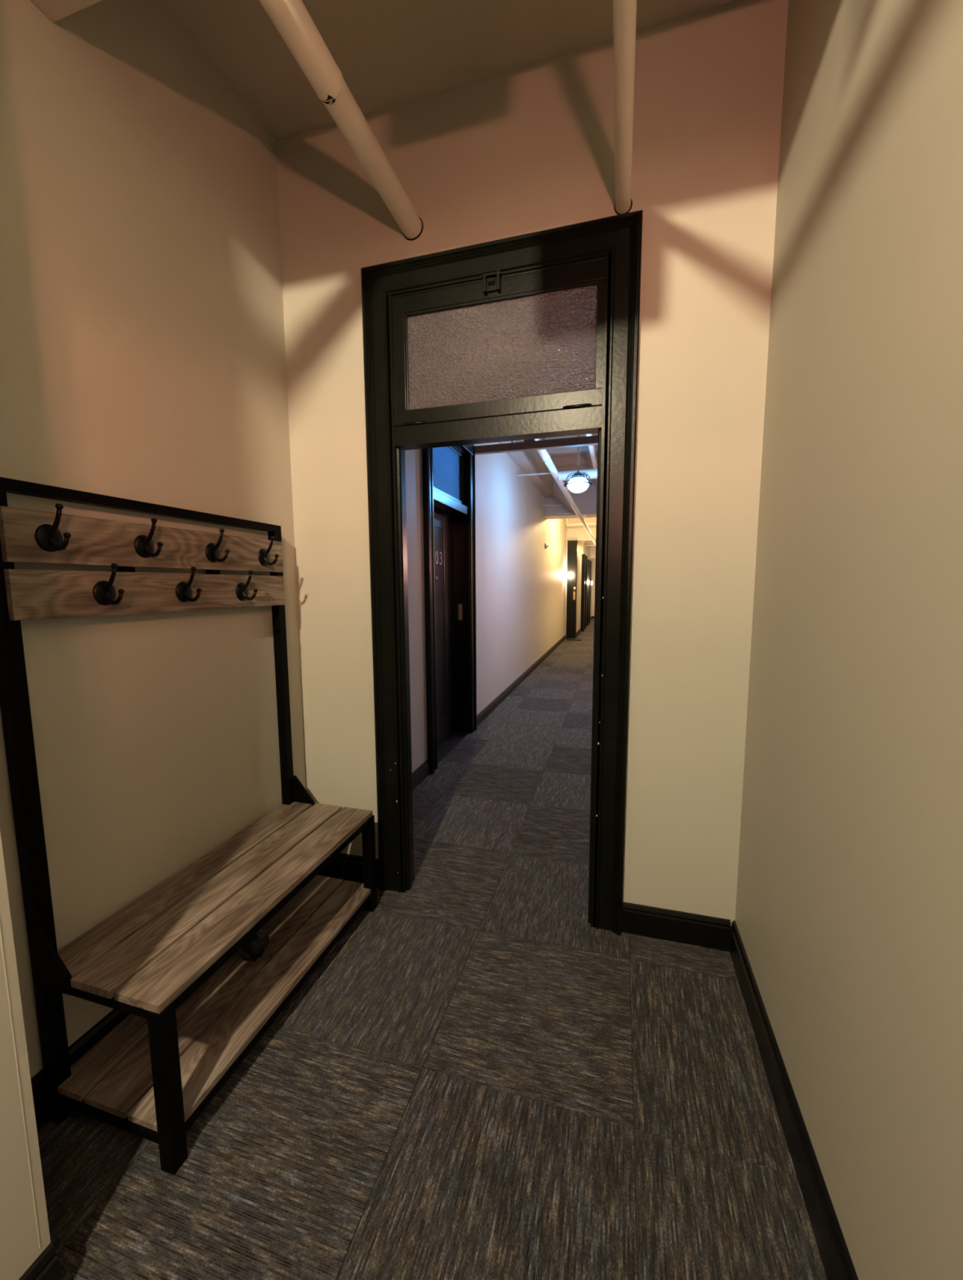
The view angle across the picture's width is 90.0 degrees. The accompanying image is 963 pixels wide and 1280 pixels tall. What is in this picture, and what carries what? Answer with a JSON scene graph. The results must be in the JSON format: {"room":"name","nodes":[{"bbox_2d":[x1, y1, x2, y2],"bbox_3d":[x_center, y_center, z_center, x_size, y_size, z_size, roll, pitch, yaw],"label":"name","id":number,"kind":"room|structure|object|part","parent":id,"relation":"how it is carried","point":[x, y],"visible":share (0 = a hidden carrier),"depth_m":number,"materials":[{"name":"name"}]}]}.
{"room":"entryway","nodes":[
{"label":"entryway","id":0,"kind":"room"},
{"bbox_2d":[0,831,50,1279],"bbox_3d":[-1.392,-0.348,0.587,0.784,3.594,0.733,2,7,16],"label":"wall","id":1,"kind":"structure","parent":0,"point":[24,1233],"depth_m":0.95,"materials":[{"name":"paint"}]},
{"bbox_2d":[18,1242,61,1279],"bbox_3d":[-0.999,1.374,0.670,0.018,0.130,0.733,2,7,16],"label":"baseboard","id":2,"kind":"structure","parent":1,"relation":"attached to","point":[46,1266],"depth_m":1.00,"materials":[{"name":"black paint"}]},
{"bbox_2d":[0,0,306,1078],"bbox_3d":[-1.269,-0.456,1.322,0.120,3.644,2.330,2,7,16],"label":"wall","id":3,"kind":"structure","parent":0,"point":[143,348],"depth_m":1.58,"materials":[{"name":"paint"}]},
{"bbox_2d":[31,1008,129,1131],"bbox_3d":[-1.098,1.233,1.833,0.018,0.150,1.467,2,7,16],"label":"baseboard","id":4,"kind":"structure","parent":3,"relation":"attached to","point":[95,1034],"depth_m":1.44,"materials":[{"name":"black paint"}]},
{"bbox_2d":[37,618,827,1279],"bbox_3d":[2.378,0.363,10.452,2.554,0.080,24.000,2,7,16],"label":"floor","id":5,"kind":"structure","parent":0,"point":[478,1079],"depth_m":1.39,"materials":[{"name":"carpet"}]},
{"bbox_2d":[0,476,377,1175],"bbox_3d":[-0.863,0.429,1.717,0.455,1.773,1.084,2,7,16],"label":"bench","id":6,"kind":"object","parent":5,"relation":"on","point":[167,959],"visible":1,"depth_m":1.44,"materials":[{"name":"brown wood"}]},
{"bbox_3d":[-1.204,0.479,1.280,0.040,1.773,0.042,2,7,16],"label":"post","id":7,"kind":"part","parent":6,"relation":"part of","materials":[{"name":"black metal"}]},
{"bbox_3d":[-1.005,1.286,1.306,0.371,0.026,0.026,2,7,16],"label":"rail","id":8,"kind":"part","parent":6,"relation":"part of","materials":[{"name":"black metal"}]},
{"bbox_3d":[-1.006,0.931,1.266,0.371,0.027,0.026,2,7,16],"label":"rail","id":9,"kind":"part","parent":6,"relation":"part of","materials":[{"name":"black metal"}]},
{"bbox_3d":[-1.068,-0.442,1.671,0.040,0.030,0.979,2,7,16],"label":"rail","id":10,"kind":"part","parent":6,"relation":"part of","materials":[{"name":"black metal"}]},
{"bbox_3d":[-0.805,1.147,1.236,0.044,0.452,0.042,2,7,16],"label":"leg","id":11,"kind":"part","parent":6,"relation":"part of","materials":[{"name":"black metal"}]},
{"bbox_2d":[235,928,269,961],"bbox_3d":[-0.861,1.126,1.788,0.128,0.142,0.105,2,7,16],"label":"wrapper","id":12,"kind":"object","parent":6,"relation":"on","point":[254,948],"visible":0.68,"depth_m":1.76,"materials":[{"name":"black plastic"}]},
{"bbox_3d":[-0.661,0.880,1.701,0.026,0.027,0.997,2,7,16],"label":"rail","id":13,"kind":"part","parent":6,"relation":"part of","materials":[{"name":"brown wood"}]},
{"bbox_3d":[-0.659,1.236,1.741,0.026,0.026,0.997,2,7,16],"label":"rail","id":14,"kind":"part","parent":6,"relation":"part of","materials":[{"name":"black metal"}]},
{"bbox_3d":[-0.924,0.368,2.256,0.040,1.773,0.042,2,7,16],"label":"post","id":15,"kind":"part","parent":6,"relation":"part of","materials":[{"name":"black metal"}]},
{"bbox_3d":[-0.519,1.034,2.232,0.044,0.452,0.042,2,7,16],"label":"leg","id":16,"kind":"part","parent":6,"relation":"part of","materials":[{"name":"black metal"}]},
{"bbox_2d":[567,638,582,640],"bbox_3d":[2.578,-0.017,13.366,0.380,0.021,0.360,2,7,16],"label":"door mat","id":17,"kind":"object","parent":5,"relation":"on","point":[571,639],"visible":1,"depth_m":13.23,"materials":[{"name":"rubber"}]},
{"bbox_2d":[166,0,736,140],"bbox_3d":[-0.541,-2.073,0.259,2.511,0.100,3.450,2,7,16],"label":"ceiling","id":18,"kind":"structure","parent":0,"point":[387,53],"depth_m":1.76,"materials":[{"name":"paint"}]},
{"bbox_2d":[30,0,102,22],"bbox_3d":[-0.258,-1.863,0.823,2.025,0.447,0.410,2,7,16],"label":"beam","id":19,"kind":"structure","parent":18,"relation":"attached to","point":[55,10],"depth_m":1.28,"materials":[{"name":"paint"}]},
{"bbox_2d":[258,0,595,545],"bbox_3d":[1.768,-2.367,8.851,0.234,0.397,22.202,2,7,17],"label":"ceiling pipe","id":20,"kind":"object","parent":19,"relation":"attached to","point":[291,19],"visible":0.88,"depth_m":1.50,"materials":[{"name":"metal"}]},
{"bbox_2d":[558,468,597,480],"bbox_3d":[1.765,-2.228,6.409,1.460,0.121,0.124,2,7,16],"label":"pipe","id":21,"kind":"object","parent":20,"relation":"attached to","point":[562,476],"visible":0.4,"depth_m":6.50,"materials":[{"name":"metal"}]},
{"bbox_2d":[613,0,636,214],"bbox_3d":[1.355,-1.955,4.674,0.066,0.066,13.900,2,7,16],"label":"ceiling pipe","id":22,"kind":"object","parent":18,"relation":"attached to","point":[624,11],"visible":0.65,"depth_m":1.38,"materials":[{"name":"metal"}]},
{"bbox_2d":[404,442,567,772],"bbox_3d":[0.590,-1.259,7.997,0.400,3.730,11.620,2,7,16],"label":"wall","id":23,"kind":"structure","parent":0,"point":[521,583],"depth_m":6.07,"materials":[{"name":"paint"}]},
{"bbox_2d":[412,760,429,791],"bbox_3d":[-0.611,1.090,3.225,0.018,0.120,1.330,2,7,16],"label":"baseboard","id":24,"kind":"structure","parent":23,"relation":"attached to","point":[422,771],"depth_m":3.70,"materials":[{"name":"black wood"}]},
{"bbox_2d":[422,444,476,773],"bbox_3d":[-0.350,-0.423,4.338,0.265,2.875,1.240,2,7,16],"label":"door","id":25,"kind":"structure","parent":23,"relation":"in","point":[448,472],"depth_m":4.64,"materials":[{"name":"black paint"}]},
{"bbox_3d":[-0.480,-0.354,3.802,0.220,2.860,0.130,2,7,16],"label":"casing","id":26,"kind":"part","parent":25,"relation":"part of","materials":[{"name":"black paint"}]},
{"bbox_3d":[-0.440,-1.071,4.264,0.008,0.120,0.580,2,7,16],"label":"rail","id":27,"kind":"part","parent":25,"relation":"part of","materials":[{"name":"paint"}]},
{"bbox_3d":[-0.430,0.877,4.483,0.008,0.220,0.580,2,7,16],"label":"rail","id":28,"kind":"part","parent":25,"relation":"part of","materials":[{"name":"paint"}]},
{"bbox_3d":[-0.310,-1.262,4.231,0.025,0.043,0.980,2,7,16],"label":"transom sash","id":29,"kind":"part","parent":25,"relation":"part of","materials":[{"name":"black paint"}]},
{"bbox_3d":[-0.313,-1.721,4.180,0.025,0.040,0.980,2,7,16],"label":"sash rail","id":30,"kind":"part","parent":25,"relation":"part of","materials":[{"name":"black paint"}]},
{"bbox_3d":[-0.213,-0.280,4.825,0.040,0.160,0.004,2,7,16],"label":"strike plate","id":31,"kind":"part","parent":25,"relation":"part of","materials":[{"name":"metal"}]},
{"bbox_3d":[-0.176,-0.475,4.863,0.220,2.860,0.130,2,7,16],"label":"casing","id":32,"kind":"part","parent":25,"relation":"part of","materials":[{"name":"black paint"}]},
{"bbox_3d":[-0.268,-1.797,4.158,0.060,0.105,1.240,2,7,16],"label":"head casing","id":33,"kind":"part","parent":25,"relation":"part of","materials":[{"name":"black paint"}]},
{"bbox_2d":[476,635,565,726],"bbox_3d":[1.149,0.397,9.360,0.018,0.110,8.970,2,7,16],"label":"baseboard","id":34,"kind":"structure","parent":23,"relation":"attached to","point":[500,698],"depth_m":6.83,"materials":[{"name":"black wood"}]},
{"bbox_2d":[497,440,553,496],"bbox_3d":[0.278,-2.566,5.714,0.179,0.420,7.370,2,7,16],"label":"ceiling","id":35,"kind":"structure","parent":23,"relation":"attached to","point":[529,462],"depth_m":7.38,"materials":[{"name":"paint"}]},
{"bbox_2d":[517,472,551,475],"bbox_3d":[0.782,-2.352,6.834,0.549,0.020,0.020,2,7,16],"label":"sprinkler line","id":36,"kind":"object","parent":23,"relation":"attached to","point":[543,473],"visible":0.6,"depth_m":6.83,"materials":[{"name":"paint"}]},
{"bbox_2d":[542,494,562,506],"bbox_3d":[1.325,-2.833,9.030,0.369,0.639,0.018,2,7,16],"label":"conduit","id":37,"kind":"object","parent":23,"relation":"attached to","point":[543,495],"visible":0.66,"depth_m":9.08,"materials":[{"name":"metal"}]},
{"bbox_2d":[564,573,570,578],"bbox_3d":[2.353,-1.757,13.149,0.152,0.157,0.100,2,7,16],"label":"wall sconce","id":38,"kind":"object","parent":23,"relation":"attached to","point":[568,575],"visible":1,"depth_m":13.11,"materials":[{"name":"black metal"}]},
{"bbox_2d":[275,0,788,929],"bbox_3d":[0.132,-0.562,2.085,2.354,3.670,0.080,2,7,16],"label":"wall","id":39,"kind":"structure","parent":0,"point":[529,148],"depth_m":1.91,"materials":[{"name":"paint"}]},
{"bbox_2d":[317,853,379,887],"bbox_3d":[-0.694,1.165,2.468,0.408,0.140,0.018,2,7,16],"label":"baseboard","id":40,"kind":"structure","parent":39,"relation":"attached to","point":[348,867],"depth_m":2.46,"materials":[{"name":"black paint"}]},
{"bbox_2d":[360,209,643,935],"bbox_3d":[0.060,-0.171,2.139,1.152,2.861,0.142,2,7,16],"label":"door frame","id":41,"kind":"structure","parent":39,"relation":"in","point":[535,335],"depth_m":2.01,"materials":[{"name":"black paint"}]},
{"bbox_3d":[-0.451,-0.179,2.232,0.118,2.861,0.042,2,7,16],"label":"casing","id":42,"kind":"part","parent":41,"relation":"part of","materials":[{"name":"black paint"}]},
{"bbox_3d":[0.050,-0.970,2.027,0.894,0.062,0.032,2,7,16],"label":"transom sash","id":43,"kind":"part","parent":41,"relation":"part of","materials":[{"name":"black paint"}]},
{"bbox_3d":[0.047,-1.431,1.975,0.894,0.067,0.032,2,7,16],"label":"sash rail","id":44,"kind":"part","parent":41,"relation":"part of","materials":[{"name":"black paint"}]},
{"bbox_3d":[0.040,-1.528,1.938,1.152,0.118,0.042,2,7,16],"label":"head casing","id":45,"kind":"part","parent":41,"relation":"part of","materials":[{"name":"black paint"}]},
{"bbox_3d":[0.063,-1.196,2.003,0.817,0.402,0.006,2,7,16],"label":"glass pane","id":46,"kind":"part","parent":41,"relation":"part of","materials":[{"name":"grey glass"}]},
{"bbox_3d":[0.543,-0.152,1.950,0.118,2.861,0.042,2,7,16],"label":"casing","id":47,"kind":"part","parent":41,"relation":"part of","materials":[{"name":"black paint"}]},
{"bbox_2d":[622,902,730,951],"bbox_3d":[0.818,1.211,2.039,0.423,0.130,0.018,2,7,16],"label":"baseboard","id":48,"kind":"structure","parent":39,"relation":"attached to","point":[688,928],"depth_m":2.03,"materials":[{"name":"black paint"}]},
{"bbox_2d":[540,433,598,466],"bbox_3d":[2.809,-3.504,11.631,2.569,0.100,20.270,2,7,16],"label":"ceiling","id":49,"kind":"structure","parent":0,"point":[593,434],"depth_m":7.79,"materials":[{"name":"paint"}]},
{"bbox_2d":[475,435,598,454],"bbox_3d":[0.912,-2.240,4.517,2.069,0.805,0.060,2,7,16],"label":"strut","id":50,"kind":"object","parent":49,"relation":"hanging from","point":[528,444],"visible":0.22,"depth_m":4.64,"materials":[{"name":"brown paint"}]},
{"bbox_2d":[537,444,598,455],"bbox_3d":[1.771,-2.886,7.154,1.890,0.120,0.070,2,7,16],"label":"joist","id":51,"kind":"object","parent":49,"relation":"attached to","point":[584,448],"visible":0.2,"depth_m":7.26,"materials":[{"name":"paint"}]},
{"bbox_2d":[543,478,597,519],"bbox_3d":[2.260,-2.782,9.213,2.069,0.790,0.450,2,7,16],"label":"ceiling","id":52,"kind":"structure","parent":49,"relation":"attached to","point":[585,501],"depth_m":9.18,"materials":[{"name":"paint"}]},
{"bbox_2d":[556,512,575,514],"bbox_3d":[1.650,-2.405,9.153,0.450,0.020,0.020,2,7,16],"label":"conduit","id":53,"kind":"object","parent":52,"relation":"attached to","point":[564,513],"visible":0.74,"depth_m":9.16,"materials":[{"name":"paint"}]},
{"bbox_2d":[586,433,597,484],"bbox_3d":[1.704,-2.611,7.220,0.070,0.068,3.700,2,7,16],"label":"pipe","id":54,"kind":"object","parent":52,"relation":"attached to","point":[592,450],"visible":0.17,"depth_m":6.58,"materials":[{"name":"metal"}]},
{"bbox_2d":[544,453,597,466],"bbox_3d":[1.963,-2.962,7.823,1.890,0.120,0.070,2,7,16],"label":"joist","id":55,"kind":"object","parent":49,"relation":"attached to","point":[570,460],"visible":0.2,"depth_m":7.93,"materials":[{"name":"paint"}]},
{"bbox_2d":[550,464,593,475],"bbox_3d":[2.155,-3.038,8.492,1.890,0.120,0.070,2,7,16],"label":"joist","id":56,"kind":"object","parent":49,"relation":"attached to","point":[588,466],"visible":0.16,"depth_m":8.60,"materials":[{"name":"paint"}]},
{"bbox_2d":[564,435,592,493],"bbox_3d":[1.158,-2.276,5.740,0.340,1.010,0.340,2,7,16],"label":"pendant lamp","id":57,"kind":"object","parent":49,"relation":"hanging from","point":[578,483],"visible":0.98,"depth_m":5.71,"materials":[{"name":"white glass"}]},
{"bbox_3d":[1.160,-1.863,5.787,0.250,0.180,0.250,2,7,16],"label":"globe","id":58,"kind":"part","parent":57,"relation":"part of","materials":[{"name":"white glass"}]},
{"bbox_2d":[572,471,584,477],"bbox_3d":[1.159,-1.974,5.774,0.150,0.067,0.150,2,7,16],"label":"socket","id":59,"kind":"object","parent":57,"relation":"attached to","point":[578,474],"depth_m":5.71,"materials":[{"name":"black metal"}]},
{"bbox_3d":[1.157,-2.388,5.728,0.023,0.785,0.024,2,7,16],"label":"rod","id":60,"kind":"part","parent":57,"relation":"part of","materials":[{"name":"brown paint"}]},
{"bbox_2d":[585,540,595,546],"bbox_3d":[4.580,-3.686,16.843,1.820,0.720,0.300,2,7,16],"label":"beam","id":61,"kind":"structure","parent":49,"relation":"attached to","point":[588,543],"depth_m":16.95,"materials":[{"name":"paint"}]},
{"bbox_2d":[590,546,595,558],"bbox_3d":[5.389,-3.868,19.677,1.820,1.000,0.200,2,7,16],"label":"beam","id":62,"kind":"structure","parent":49,"relation":"attached to","point":[593,548],"depth_m":19.83,"materials":[{"name":"paint"}]},
{"bbox_2d":[565,517,596,638],"bbox_3d":[3.285,-1.821,13.282,2.269,3.620,0.140,2,7,16],"label":"wall","id":63,"kind":"structure","parent":0,"point":[574,532],"depth_m":13.25,"materials":[{"name":"paint"}]},
{"bbox_2d":[566,540,577,639],"bbox_3d":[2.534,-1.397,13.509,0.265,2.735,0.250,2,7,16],"label":"door","id":64,"kind":"structure","parent":63,"relation":"in","point":[572,545],"depth_m":13.45,"materials":[{"name":"black paint"}]},
{"bbox_3d":[2.588,-1.236,13.439,0.055,0.230,0.010,2,7,16],"label":"brass plate","id":65,"kind":"part","parent":64,"relation":"part of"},
{"bbox_2d":[566,518,596,524],"bbox_3d":[2.598,-3.087,12.509,0.794,0.184,0.028,2,7,16],"label":"conduit","id":66,"kind":"object","parent":63,"relation":"attached to","point":[566,518],"visible":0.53,"depth_m":12.53,"materials":[{"name":"metal"}]},
{"bbox_2d":[576,540,592,632],"bbox_3d":[3.612,-2.356,17.628,0.400,3.730,8.620,2,7,16],"label":"wall","id":67,"kind":"structure","parent":0,"point":[583,548],"depth_m":15.15,"materials":[{"name":"paint"}]},
{"bbox_2d":[580,554,587,631],"bbox_3d":[3.445,-1.583,16.178,0.110,2.500,1.150,2,7,16],"label":"door","id":68,"kind":"structure","parent":67,"relation":"in","point":[584,558],"depth_m":15.71,"materials":[{"name":"black paint"}]},
{"bbox_3d":[3.304,-1.527,15.686,0.110,2.500,0.120,2,7,16],"label":"casing","id":69,"kind":"part","parent":68,"relation":"part of","materials":[{"name":"black paint"}]},
{"bbox_3d":[3.586,-1.639,16.670,0.110,2.500,0.120,2,7,16],"label":"casing","id":70,"kind":"part","parent":68,"relation":"part of","materials":[{"name":"black paint"}]},
{"bbox_2d":[576,616,591,636],"bbox_3d":[3.819,-0.560,17.762,0.018,0.110,8.440,2,7,16],"label":"baseboard","id":71,"kind":"structure","parent":67,"relation":"attached to","point":[580,629],"depth_m":15.02,"materials":[{"name":"black wood"}]},
{"bbox_2d":[586,559,591,625],"bbox_3d":[4.103,-1.819,18.474,0.110,2.450,1.150,2,7,16],"label":"door","id":72,"kind":"structure","parent":67,"relation":"in","point":[589,562],"depth_m":18.02,"materials":[{"name":"black paint"}]},
{"bbox_3d":[4.244,-1.875,18.966,0.110,2.450,0.120,2,7,16],"label":"casing","id":73,"kind":"part","parent":72,"relation":"part of","materials":[{"name":"black paint"}]},
{"bbox_2d":[591,558,595,616],"bbox_3d":[5.703,-2.794,21.436,2.320,3.730,0.100,2,7,16],"label":"wall","id":74,"kind":"structure","parent":0,"point":[593,559],"depth_m":21.63,"materials":[{"name":"paint"}]},
{"bbox_2d":[735,0,962,1279],"bbox_3d":[0.618,-0.331,0.125,0.120,3.644,3.450,2,7,16],"label":"wall","id":75,"kind":"structure","parent":0,"point":[849,910],"depth_m":0.99,"materials":[{"name":"paint"}]},
{"bbox_2d":[729,920,858,1279],"bbox_3d":[0.560,1.403,0.339,0.018,0.130,3.450,2,7,16],"label":"baseboard","id":76,"kind":"structure","parent":75,"relation":"attached to","point":[837,1260],"depth_m":1.25,"materials":[{"name":"black paint"}]}
]}

